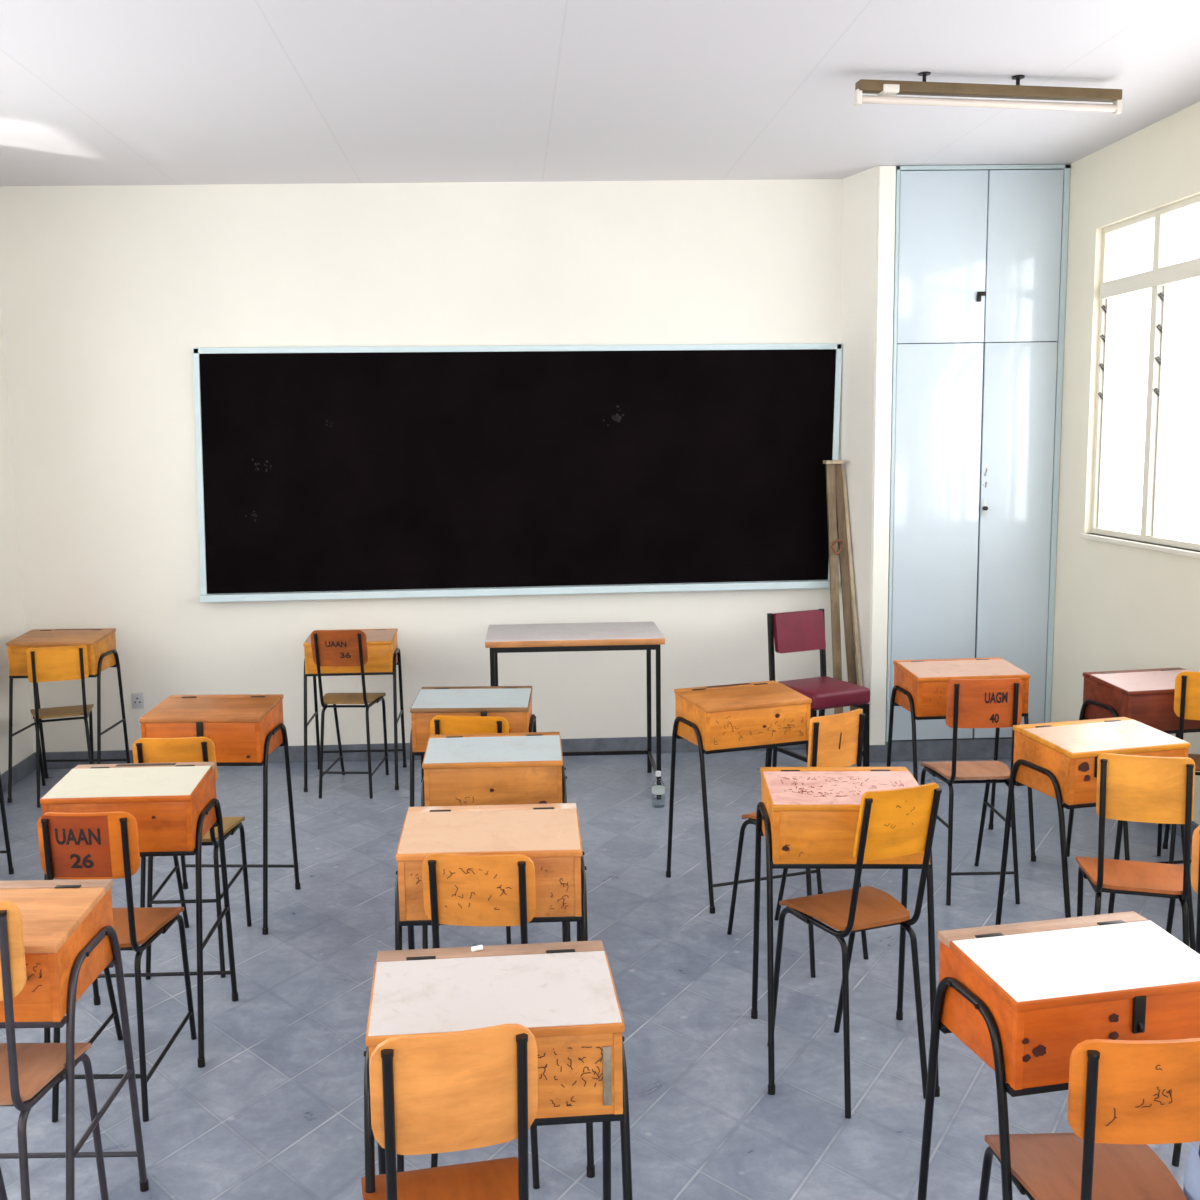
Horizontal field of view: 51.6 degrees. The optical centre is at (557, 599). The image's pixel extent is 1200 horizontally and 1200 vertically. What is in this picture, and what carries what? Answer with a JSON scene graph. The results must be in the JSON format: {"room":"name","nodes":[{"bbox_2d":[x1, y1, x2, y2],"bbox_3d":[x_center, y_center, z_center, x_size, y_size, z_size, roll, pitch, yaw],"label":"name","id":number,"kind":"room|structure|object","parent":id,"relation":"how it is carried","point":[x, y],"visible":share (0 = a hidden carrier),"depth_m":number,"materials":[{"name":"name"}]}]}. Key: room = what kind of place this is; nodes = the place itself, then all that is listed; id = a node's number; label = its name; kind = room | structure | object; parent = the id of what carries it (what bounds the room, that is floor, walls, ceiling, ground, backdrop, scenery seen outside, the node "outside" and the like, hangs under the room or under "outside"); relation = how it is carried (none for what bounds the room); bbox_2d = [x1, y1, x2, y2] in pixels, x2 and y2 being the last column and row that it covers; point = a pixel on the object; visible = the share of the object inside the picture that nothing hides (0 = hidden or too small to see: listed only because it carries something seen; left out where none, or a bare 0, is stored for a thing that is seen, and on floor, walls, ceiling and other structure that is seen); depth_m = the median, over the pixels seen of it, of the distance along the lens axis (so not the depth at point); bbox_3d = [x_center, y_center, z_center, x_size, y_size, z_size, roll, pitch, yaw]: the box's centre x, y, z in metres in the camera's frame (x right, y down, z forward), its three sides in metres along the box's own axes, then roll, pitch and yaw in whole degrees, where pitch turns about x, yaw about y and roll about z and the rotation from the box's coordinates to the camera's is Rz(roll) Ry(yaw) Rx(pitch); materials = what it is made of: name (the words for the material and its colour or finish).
{"room":"classroom","nodes":[
{"label":"classroom","id":0,"kind":"room"},
{"bbox_2d":[0,298,33,773],"bbox_3d":[-2.661,-0.039,2.210,0.150,2.935,8.202,-1,8,-2],"label":"wall","id":1,"kind":"structure","parent":0,"point":[12,625],"depth_m":6.18,"materials":[{"name":"beige paint"}]},
{"bbox_2d":[1,753,35,791],"bbox_3d":[-2.557,1.371,2.393,0.012,0.088,8.189,-1,8,-2],"label":"baseboard","id":2,"kind":"structure","parent":1,"relation":"attached to","point":[26,766],"depth_m":6.25,"materials":[{"name":"stone"}]},
{"bbox_2d":[0,179,842,751],"bbox_3d":[-0.137,-0.640,6.448,5.538,2.935,0.150,-1,8,-2],"label":"wall","id":3,"kind":"structure","parent":0,"point":[108,293],"depth_m":6.26,"materials":[{"name":"beige paint"}]},
{"bbox_2d":[131,692,143,708],"bbox_3d":[-2.182,0.522,6.438,0.060,0.084,0.009,-1,8,-2],"label":"wall socket","id":4,"kind":"object","parent":3,"relation":"attached to","point":[137,698],"visible":1,"depth_m":6.43,"materials":[{"name":"grey plastic"}]},
{"bbox_2d":[34,736,805,768],"bbox_3d":[-0.609,0.792,6.535,4.240,0.088,0.012,-1,8,-2],"label":"baseboard","id":5,"kind":"structure","parent":3,"relation":"attached to","point":[296,753],"depth_m":6.52,"materials":[{"name":"stone"}]},
{"bbox_2d":[193,343,841,602],"bbox_3d":[-0.190,-0.660,6.327,3.304,1.278,0.078,-1,8,-2],"label":"blackboard","id":6,"kind":"object","parent":3,"relation":"attached to","point":[323,473],"visible":0.91,"depth_m":6.35,"materials":[{"name":"paint"}]},
{"bbox_2d":[0,749,1199,1199],"bbox_3d":[0.055,1.407,2.510,5.538,0.100,8.502,-1,8,-2],"label":"floor","id":7,"kind":"structure","parent":0,"point":[274,1110],"depth_m":3.67,"materials":[{"name":"blue tile"}]},
{"bbox_2d":[0,774,13,873],"bbox_3d":[-2.377,0.737,4.641,0.446,0.753,0.429,-1,8,1],"label":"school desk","id":8,"kind":"object","parent":7,"relation":"on","point":[2,805],"visible":1,"depth_m":4.85,"materials":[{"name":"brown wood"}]},
{"bbox_2d":[0,900,108,1199],"bbox_3d":[-1.084,0.952,2.425,0.271,0.864,0.391,-1,8,2],"label":"chair","id":9,"kind":"object","parent":7,"relation":"on","point":[28,1071],"visible":0.97,"depth_m":2.30,"materials":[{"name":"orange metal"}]},
{"bbox_2d":[26,644,93,807],"bbox_3d":[-2.378,0.569,5.953,0.285,0.744,0.411,-4,8,-20],"label":"chair","id":10,"kind":"object","parent":7,"relation":"on","point":[61,663],"visible":0.99,"depth_m":5.79,"materials":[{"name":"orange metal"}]},
{"bbox_2d":[6,628,130,801],"bbox_3d":[-2.387,0.544,6.025,0.446,0.773,0.433,-1,8,1],"label":"school desk","id":11,"kind":"object","parent":7,"relation":"on","point":[102,654],"visible":0.8,"depth_m":5.90,"materials":[{"name":"brown wood"}]},
{"bbox_2d":[0,879,148,1199],"bbox_3d":[-1.151,0.994,2.545,0.438,0.752,0.450,-1,8,0],"label":"school desk","id":12,"kind":"object","parent":7,"relation":"on","point":[70,936],"visible":0.96,"depth_m":2.49,"materials":[{"name":"brown wood"}]},
{"bbox_2d":[37,811,196,1121],"bbox_3d":[-1.145,0.884,3.252,0.265,0.786,0.439,-1,8,1],"label":"chair","id":13,"kind":"object","parent":7,"relation":"on","point":[94,845],"visible":0.7,"depth_m":3.04,"materials":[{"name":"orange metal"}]},
{"bbox_2d":[40,762,238,1067],"bbox_3d":[-1.183,0.867,3.499,0.433,0.756,0.416,-1,8,-1],"label":"school desk","id":14,"kind":"object","parent":7,"relation":"on","point":[174,806],"visible":0.77,"depth_m":3.37,"materials":[{"name":"brown wood"}]},
{"bbox_2d":[132,737,251,979],"bbox_3d":[-1.185,0.782,4.062,0.272,0.777,0.436,-1,8,-1],"label":"chair","id":15,"kind":"object","parent":7,"relation":"on","point":[188,749],"visible":0.5,"depth_m":3.90,"materials":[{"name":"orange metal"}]},
{"bbox_2d":[139,694,300,934],"bbox_3d":[-1.213,0.743,4.424,0.451,0.761,0.447,-1,8,3],"label":"school desk","id":16,"kind":"object","parent":7,"relation":"on","point":[244,729],"visible":0.7,"depth_m":4.27,"materials":[{"name":"brown wood"}]},
{"bbox_2d":[311,630,388,798],"bbox_3d":[-0.993,0.511,5.974,0.282,0.807,0.464,0,8,4],"label":"chair","id":17,"kind":"object","parent":7,"relation":"on","point":[338,648],"visible":1,"depth_m":5.78,"materials":[{"name":"brown wood"}]},
{"bbox_2d":[303,628,406,791],"bbox_3d":[-1.006,0.529,6.124,0.456,0.733,0.429,-1,8,-2],"label":"school desk","id":18,"kind":"object","parent":7,"relation":"on","point":[384,654],"visible":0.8,"depth_m":5.97,"materials":[{"name":"brown wood"}]},
{"bbox_2d":[361,1024,537,1199],"bbox_3d":[-0.176,1.005,1.984,0.262,0.845,0.423,-2,8,-11],"label":"chair","id":19,"kind":"object","parent":7,"relation":"on","point":[473,1088],"visible":0.94,"depth_m":1.77,"materials":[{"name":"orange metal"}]},
{"bbox_2d":[430,715,510,943],"bbox_3d":[-0.260,0.739,4.305,0.288,0.768,0.423,0,8,9],"label":"chair","id":20,"kind":"object","parent":7,"relation":"on","point":[439,724],"visible":0.12,"depth_m":4.08,"materials":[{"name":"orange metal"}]},
{"bbox_2d":[410,686,535,806],"bbox_3d":[-0.299,0.717,4.500,0.446,0.762,0.424,-1,8,2],"label":"school desk","id":21,"kind":"object","parent":7,"relation":"on","point":[512,703],"visible":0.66,"depth_m":4.37,"materials":[{"name":"brown wood"}]},
{"bbox_2d":[422,853,539,1188],"bbox_3d":[-0.154,0.914,2.947,0.271,0.774,0.417,0,8,5],"label":"chair","id":22,"kind":"object","parent":7,"relation":"on","point":[459,889],"visible":0.46,"depth_m":2.72,"materials":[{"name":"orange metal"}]},
{"bbox_2d":[395,803,594,1177],"bbox_3d":[-0.153,0.912,2.985,0.453,0.768,0.444,-1,8,-1],"label":"school desk","id":23,"kind":"object","parent":7,"relation":"on","point":[549,835],"visible":0.7,"depth_m":2.84,"materials":[{"name":"brown wood"}]},
{"bbox_2d":[421,732,570,948],"bbox_3d":[-0.190,0.811,3.822,0.446,0.749,0.422,-1,8,-1],"label":"school desk","id":24,"kind":"object","parent":7,"relation":"on","point":[485,768],"visible":0.74,"depth_m":3.66,"materials":[{"name":"brown wood"}]},
{"bbox_2d":[364,940,632,1199],"bbox_3d":[-0.103,1.024,2.153,0.444,0.760,0.426,-2,8,-5],"label":"school desk","id":25,"kind":"object","parent":7,"relation":"on","point":[564,993],"visible":0.64,"depth_m":2.04,"materials":[{"name":"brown wood"}]},
{"bbox_2d":[471,945,482,951],"bbox_3d":[-0.146,0.628,2.237,0.020,0.009,0.009,-4,8,-25],"label":"stub","id":26,"kind":"object","parent":25,"relation":"on","point":[479,947],"visible":1,"depth_m":2.23,"materials":[{"name":"white"}]},
{"bbox_2d":[485,621,664,799],"bbox_3d":[0.079,0.523,5.916,0.816,0.760,0.510,-1,8,-1],"label":"table","id":27,"kind":"object","parent":7,"relation":"on","point":[603,636],"visible":0.84,"depth_m":5.72,"materials":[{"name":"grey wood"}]},
{"bbox_2d":[652,771,664,794],"bbox_3d":[0.455,0.857,5.622,0.061,0.164,0.061,-1,8,-2],"label":"plastic bottle","id":28,"kind":"object","parent":7,"relation":"on","point":[658,789],"visible":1,"depth_m":5.60,"materials":[{"name":"white"}]},
{"bbox_2d":[666,680,822,913],"bbox_3d":[0.682,0.702,4.573,0.452,0.741,0.406,-3,8,-18],"label":"school desk","id":29,"kind":"object","parent":7,"relation":"on","point":[764,714],"visible":0.94,"depth_m":4.44,"materials":[{"name":"brown wood"}]},
{"bbox_2d":[727,709,868,977],"bbox_3d":[0.772,0.735,4.022,0.270,0.816,0.419,-6,9,-33],"label":"chair","id":30,"kind":"object","parent":7,"relation":"on","point":[836,740],"visible":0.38,"depth_m":3.84,"materials":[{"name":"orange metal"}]},
{"bbox_2d":[765,609,869,766],"bbox_3d":[1.239,0.476,5.929,0.328,0.813,0.406,-4,8,-24],"label":"padded chair","id":31,"kind":"object","parent":7,"relation":"on","point":[797,631],"visible":0.67,"depth_m":5.97,"materials":[{"name":"red plastic"}]},
{"bbox_2d":[823,460,858,713],"bbox_3d":[1.455,0.055,6.353,0.133,1.530,0.251,-3,8,-15],"label":"wooden planks","id":32,"kind":"object","parent":7,"relation":"on","point":[834,479],"visible":0.8,"depth_m":6.34,"materials":[{"name":"brown wood"}]},
{"bbox_2d":[751,767,939,1096],"bbox_3d":[0.757,0.857,3.316,0.433,0.760,0.436,-1,8,3],"label":"school desk","id":33,"kind":"object","parent":7,"relation":"on","point":[807,817],"visible":0.84,"depth_m":3.17,"materials":[{"name":"brown wood"}]},
{"bbox_2d":[842,470,862,712],"bbox_3d":[1.516,0.081,6.331,0.020,1.480,0.286,-3,8,-17],"label":"batten","id":34,"kind":"object","parent":7,"relation":"on","point":[843,471],"visible":0.56,"depth_m":6.33,"materials":[{"name":"brown wood"}]},
{"bbox_2d":[767,782,941,1118],"bbox_3d":[0.754,0.835,3.200,0.270,0.833,0.444,-4,8,-21],"label":"chair","id":35,"kind":"object","parent":7,"relation":"on","point":[892,823],"visible":1,"depth_m":3.05,"materials":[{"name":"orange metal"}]},
{"bbox_2d":[887,657,1035,861],"bbox_3d":[1.608,0.630,4.976,0.478,0.748,0.421,-1,8,-4],"label":"school desk","id":36,"kind":"object","parent":7,"relation":"on","point":[920,686],"visible":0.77,"depth_m":4.85,"materials":[{"name":"brown wood"}]},
{"bbox_2d":[920,678,1022,905],"bbox_3d":[1.503,0.656,4.552,0.286,0.810,0.412,-1,8,0],"label":"chair","id":37,"kind":"object","parent":7,"relation":"on","point":[971,703],"visible":0.94,"depth_m":4.36,"materials":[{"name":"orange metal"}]},
{"bbox_2d":[885,164,1070,761],"bbox_3d":[2.065,-0.653,6.284,0.846,2.932,0.324,-1,8,-2],"label":"tall cabinet","id":38,"kind":"object","parent":7,"relation":"on","point":[980,251],"visible":0.87,"depth_m":6.12,"materials":[{"name":"pale blue gloss paint"},{"name":"paint"},{"name":"dark metal"}]},
{"bbox_2d":[917,911,1199,1199],"bbox_3d":[0.941,0.996,2.254,0.446,0.755,0.388,-2,8,-11],"label":"school desk","id":39,"kind":"object","parent":7,"relation":"on","point":[1022,996],"visible":0.99,"depth_m":2.13,"materials":[{"name":"brown wood"}]},
{"bbox_2d":[979,1038,1199,1199],"bbox_3d":[0.904,1.014,2.112,0.267,0.760,0.505,-1,8,-1],"label":"chair","id":40,"kind":"object","parent":7,"relation":"on","point":[1125,1096],"visible":0.97,"depth_m":1.88,"materials":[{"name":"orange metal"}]},
{"bbox_2d":[995,717,1195,950],"bbox_3d":[1.660,0.776,3.819,0.438,0.759,0.422,-3,8,-13],"label":"school desk","id":41,"kind":"object","parent":7,"relation":"on","point":[1058,760],"visible":0.56,"depth_m":3.72,"materials":[{"name":"brown wood"}]},
{"bbox_2d":[1066,667,1199,863],"bbox_3d":[2.246,0.658,4.683,0.446,0.748,0.419,-2,8,-9],"label":"school desk","id":42,"kind":"object","parent":7,"relation":"on","point":[1145,696],"visible":0.52,"depth_m":4.55,"materials":[{"name":"brown wood"}]},
{"bbox_2d":[1076,753,1194,946],"bbox_3d":[1.608,0.799,3.463,0.285,0.808,0.421,1,8,18],"label":"chair","id":43,"kind":"object","parent":7,"relation":"on","point":[1147,789],"visible":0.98,"depth_m":3.31,"materials":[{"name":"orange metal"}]},
{"bbox_2d":[1157,671,1199,863],"bbox_3d":[2.391,0.636,4.596,0.276,0.809,0.423,2,8,20],"label":"chair","id":44,"kind":"object","parent":7,"relation":"on","point":[1187,683],"visible":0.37,"depth_m":4.43,"materials":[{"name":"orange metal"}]},
{"bbox_2d":[1172,825,1199,1166],"bbox_3d":[1.627,0.881,2.858,0.275,0.804,0.423,5,10,40],"label":"chair","id":45,"kind":"object","parent":7,"relation":"on","point":[1195,864],"visible":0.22,"depth_m":2.77,"materials":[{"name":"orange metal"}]},
{"bbox_2d":[1183,1144,1199,1199],"bbox_3d":[1.093,1.126,2.053,0.111,0.543,0.094,-1,8,-2],"label":"cloth bag","id":46,"kind":"object","parent":7,"relation":"on","point":[1191,1188],"visible":0.92,"depth_m":2.03,"materials":[{"name":"white fabric"}]},
{"bbox_2d":[0,0,1199,185],"bbox_3d":[0.005,-1.601,2.113,5.538,0.100,8.502,-1,8,-2],"label":"ceiling","id":47,"kind":"structure","parent":0,"point":[93,92],"depth_m":4.46,"materials":[{"name":"white paint"}]},
{"bbox_2d":[854,71,1121,114],"bbox_3d":[1.558,-1.828,4.466,1.024,0.118,0.060,-2,8,-9],"label":"fluorescent light","id":48,"kind":"object","parent":47,"relation":"hanging from","point":[885,90],"visible":1,"depth_m":4.45,"materials":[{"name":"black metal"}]},
{"bbox_2d":[838,166,878,759],"bbox_3d":[1.551,-0.647,6.287,0.176,2.935,0.302,-1,8,-2],"label":"wall partition","id":49,"kind":"structure","parent":0,"point":[860,192],"depth_m":6.22,"materials":[{"name":"beige paint"}]},
{"bbox_2d":[869,745,885,762],"bbox_3d":[1.628,0.783,6.320,0.090,0.088,0.012,-1,8,-2],"label":"baseboard","id":50,"kind":"structure","parent":49,"relation":"attached to","point":[877,753],"depth_m":6.31,"materials":[{"name":"stone"}]},
{"bbox_2d":[869,166,895,744],"bbox_3d":[1.603,-0.671,6.128,0.080,2.843,0.012,-1,8,-2],"label":"wall","id":51,"kind":"structure","parent":49,"relation":"attached to","point":[887,174],"depth_m":6.11,"materials":[{"name":"white paint"}]},
{"bbox_2d":[1050,101,1199,824],"bbox_3d":[2.721,-0.155,2.412,0.150,2.935,8.202,-1,8,-2],"label":"wall","id":52,"kind":"structure","parent":0,"point":[1118,607],"depth_m":5.75,"materials":[{"name":"beige paint"}]},
{"bbox_2d":[1080,195,1199,558],"bbox_3d":[2.660,-0.666,3.225,0.150,1.432,5.250,-1,8,-2],"label":"window","id":53,"kind":"structure","parent":52,"relation":"in","point":[1166,274],"depth_m":5.35,"materials":[{"name":"beige metal"}]},
{"bbox_2d":[1162,821,1198,842],"bbox_3d":[2.671,1.279,2.431,0.012,0.088,7.870,-1,8,-2],"label":"baseboard","id":54,"kind":"structure","parent":52,"relation":"attached to","point":[1194,825],"depth_m":5.09,"materials":[{"name":"stone"}]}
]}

